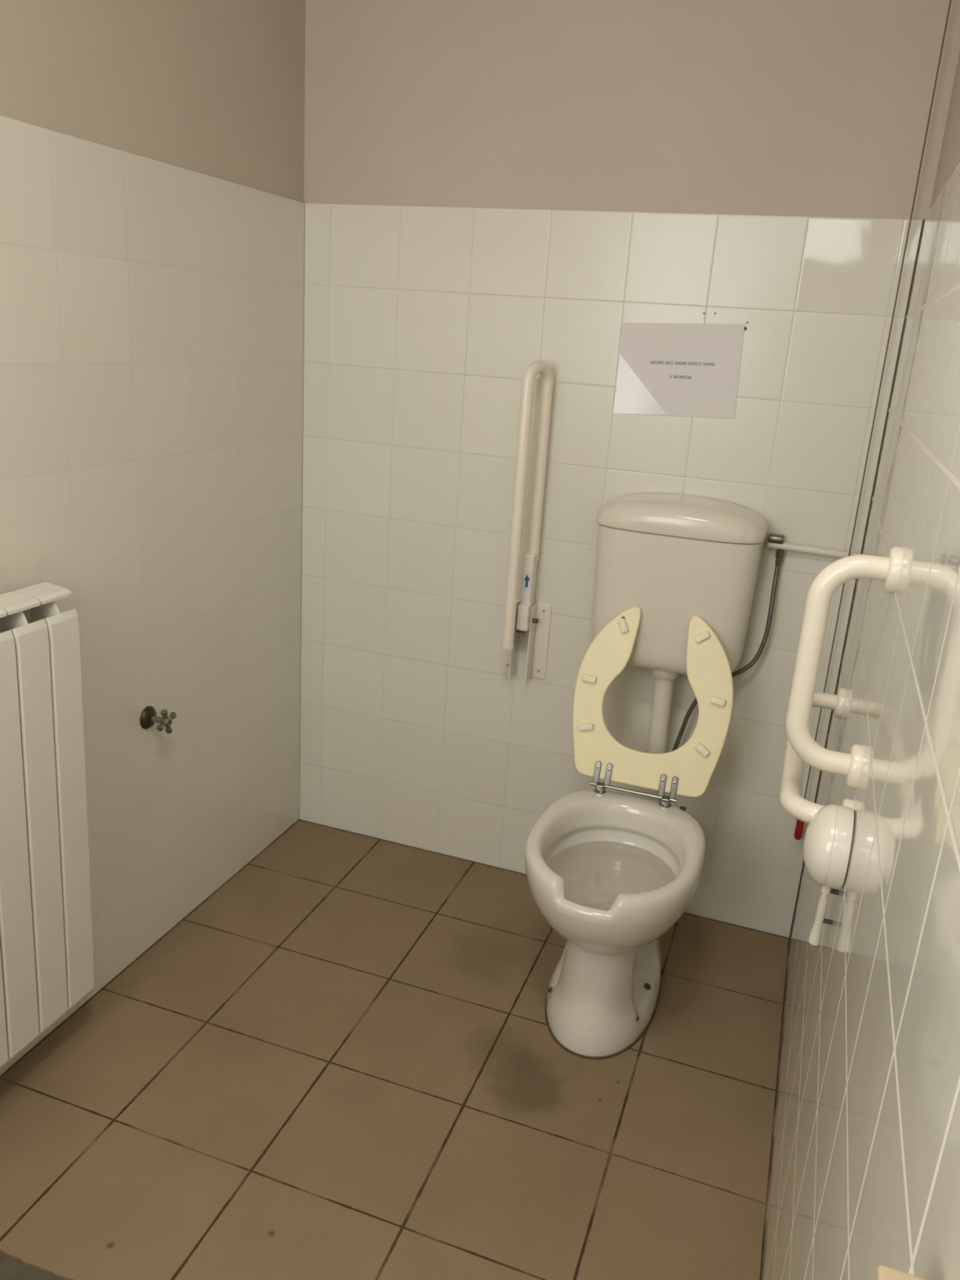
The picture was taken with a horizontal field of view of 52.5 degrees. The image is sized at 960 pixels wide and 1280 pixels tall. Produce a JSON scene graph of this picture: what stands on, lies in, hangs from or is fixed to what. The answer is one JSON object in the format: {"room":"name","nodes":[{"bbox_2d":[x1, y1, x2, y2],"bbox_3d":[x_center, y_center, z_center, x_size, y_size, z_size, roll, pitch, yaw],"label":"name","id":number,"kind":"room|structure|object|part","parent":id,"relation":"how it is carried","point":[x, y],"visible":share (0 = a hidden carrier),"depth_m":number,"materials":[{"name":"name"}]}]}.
{"room":"public restroom","nodes":[
{"label":"public restroom","id":0,"kind":"room"},
{"bbox_2d":[0,0,305,1075],"bbox_3d":[-1.083,-0.275,1.287,0.120,2.850,3.208,10,18,17],"label":"wall","id":1,"kind":"structure","parent":0,"point":[152,152],"depth_m":2.18,"materials":[{"name":"tile"}]},
{"bbox_2d":[0,582,94,1070],"bbox_3d":[-0.960,0.415,1.667,0.100,0.895,0.749,10,18,17],"label":"radiator","id":2,"kind":"object","parent":1,"relation":"attached to","point":[46,948],"visible":1,"depth_m":1.85,"materials":[{"name":"metal"}]},
{"bbox_2d":[139,706,177,733],"bbox_3d":[-0.749,0.186,2.269,0.064,0.064,0.064,10,18,17],"label":"tap","id":3,"kind":"object","parent":1,"relation":"attached to","point":[148,717],"visible":1,"depth_m":2.26,"materials":[{"name":"silver metal"}]},
{"bbox_3d":[-0.751,0.186,2.269,0.044,0.017,0.017,10,18,17],"label":"stem","id":4,"kind":"part","parent":3,"relation":"part of","materials":[{"name":"silver metal"}]},
{"bbox_3d":[-0.729,0.190,2.263,0.018,0.064,0.064,10,18,17],"label":"cross handle","id":5,"kind":"part","parent":3,"relation":"part of","materials":[{"name":"silver metal"}]},
{"bbox_2d":[0,819,790,1279],"bbox_3d":[-0.403,1.164,1.452,1.756,0.100,3.440,10,18,17],"label":"floor","id":6,"kind":"structure","parent":0,"point":[344,1062],"depth_m":2.00,"materials":[{"name":"brown tile"}]},
{"bbox_2d":[524,606,733,1059],"bbox_3d":[0.320,0.442,2.211,0.382,0.910,0.625,10,18,17],"label":"toilet","id":7,"kind":"object","parent":6,"relation":"on","point":[611,873],"visible":1,"depth_m":2.27,"materials":[{"name":"ceramic"}]},
{"bbox_3d":[0.300,0.655,2.263,0.382,0.471,0.593,10,18,17],"label":"bowl","id":8,"kind":"part","parent":7,"relation":"part of","materials":[{"name":"ceramic"}]},
{"bbox_3d":[0.370,0.368,2.353,0.210,0.009,0.009,10,18,17],"label":"hinge rod","id":9,"kind":"part","parent":7,"relation":"part of","materials":[{"name":"silver metal"}]},
{"bbox_3d":[0.417,0.142,2.356,0.380,0.414,0.140,10,18,17],"label":"seat","id":10,"kind":"part","parent":7,"relation":"part of","materials":[{"name":"beige plastic"}]},
{"bbox_2d":[297,0,959,937],"bbox_3d":[0.239,-0.582,2.540,1.756,2.850,0.120,10,18,17],"label":"wall","id":11,"kind":"structure","parent":0,"point":[493,188],"depth_m":2.44,"materials":[{"name":"tile"}]},
{"bbox_2d":[500,360,553,682],"bbox_3d":[0.125,-0.286,2.527,0.130,0.847,0.136,10,18,17],"label":"grab rail","id":12,"kind":"object","parent":11,"relation":"attached to","point":[518,614],"visible":1,"depth_m":2.52,"materials":[{"name":"metal"}]},
{"bbox_3d":[0.084,-0.010,2.695,0.040,0.215,0.005,10,18,17],"label":"wall plate","id":13,"kind":"part","parent":12,"relation":"part of","materials":[{"name":"white plastic"}]},
{"bbox_3d":[0.169,0.004,2.668,0.040,0.215,0.005,10,18,17],"label":"wall plate","id":14,"kind":"part","parent":12,"relation":"part of","materials":[{"name":"white plastic"}]},
{"bbox_2d":[613,322,744,418],"bbox_3d":[0.480,-0.655,2.359,0.297,0.230,0.004,10,18,17],"label":"notice","id":15,"kind":"object","parent":11,"relation":"attached to","point":[664,369],"visible":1,"depth_m":2.36,"materials":[{"name":"paper"}]},
{"bbox_2d":[591,492,768,799],"bbox_3d":[0.452,0.046,2.431,0.408,0.786,0.254,10,18,17],"label":"cistern","id":16,"kind":"object","parent":11,"relation":"attached to","point":[676,558],"visible":0.74,"depth_m":2.33,"materials":[{"name":"plastic"}]},
{"bbox_3d":[0.474,-0.100,2.423,0.399,0.350,0.177,10,18,17],"label":"tank","id":17,"kind":"part","parent":16,"relation":"part of","materials":[{"name":"plastic"}]},
{"bbox_3d":[0.487,-0.303,2.357,0.408,0.074,0.182,10,18,17],"label":"lid","id":18,"kind":"part","parent":16,"relation":"part of","materials":[{"name":"plastic"}]},
{"bbox_2d":[671,533,862,751],"bbox_3d":[0.701,0.060,2.455,0.393,0.662,0.048,7,18,10],"label":"pipe","id":19,"kind":"object","parent":11,"relation":"attached to","point":[775,541],"visible":0.72,"depth_m":2.38,"materials":[{"name":"silver metal"}]},
{"bbox_2d":[789,219,924,938],"bbox_3d":[0.904,-0.049,2.382,0.003,1.816,0.003,10,18,17],"label":"trim","id":20,"kind":"structure","parent":11,"relation":"attached to","point":[922,220],"depth_m":2.29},
{"bbox_2d":[761,50,959,1279],"bbox_3d":[0.456,-0.015,0.795,0.120,2.850,3.208,10,18,17],"label":"wall","id":21,"kind":"structure","parent":0,"point":[864,1175],"depth_m":1.03,"materials":[{"name":"tile"}]},
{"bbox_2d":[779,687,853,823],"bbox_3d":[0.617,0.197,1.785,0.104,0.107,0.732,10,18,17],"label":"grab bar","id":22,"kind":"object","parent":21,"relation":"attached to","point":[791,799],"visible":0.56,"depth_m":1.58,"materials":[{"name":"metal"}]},
{"bbox_2d":[808,886,839,945],"bbox_3d":[0.521,0.409,1.470,0.028,0.117,0.017,10,18,17],"label":"hand spray","id":23,"kind":"object","parent":21,"relation":"attached to","point":[815,936],"visible":0.75,"depth_m":1.47,"materials":[{"name":"plastic"}]},
{"bbox_3d":[0.515,0.421,1.476,0.017,0.089,0.017,10,18,17],"label":"handle","id":24,"kind":"part","parent":23,"relation":"part of","materials":[{"name":"white plastic"}]},
{"bbox_2d":[803,804,855,889],"bbox_3d":[0.508,0.300,1.427,0.062,0.121,0.121,10,18,17],"label":"wall fitting","id":25,"kind":"object","parent":21,"relation":"attached to","point":[828,842],"visible":1,"depth_m":1.38,"materials":[{"name":"plastic"}]},
{"bbox_2d":[785,546,902,788],"bbox_3d":[0.527,0.038,1.437,0.115,0.371,0.067,10,18,17],"label":"grab rail","id":26,"kind":"object","parent":21,"relation":"attached to","point":[821,591],"visible":1,"depth_m":1.43,"materials":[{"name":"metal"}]},
{"bbox_2d":[875,1264,926,1279],"bbox_3d":[0.189,0.431,0.450,0.033,0.174,0.170,10,18,17],"label":"wall box","id":27,"kind":"object","parent":21,"relation":"attached to","point":[883,1273],"visible":1,"depth_m":0.50,"materials":[{"name":"beige plastic"}]},
{"bbox_3d":[-0.220,-1.547,0.594,1.756,0.100,3.440,10,18,17],"label":"ceiling","id":28,"kind":"structure","parent":0,"visible":0},
{"bbox_2d":[794,0,951,839],"bbox_3d":[0.906,-0.639,2.169,0.064,2.432,0.064,10,18,17],"label":"pull cord","id":29,"kind":"object","parent":28,"relation":"hanging from","point":[799,824],"visible":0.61,"depth_m":2.19,"materials":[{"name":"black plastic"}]},
{"bbox_3d":[0.829,0.490,2.526,0.019,0.058,0.019,10,18,17],"label":"red pull","id":30,"kind":"part","parent":29,"relation":"part of","materials":[{"name":"plastic"}]}
]}

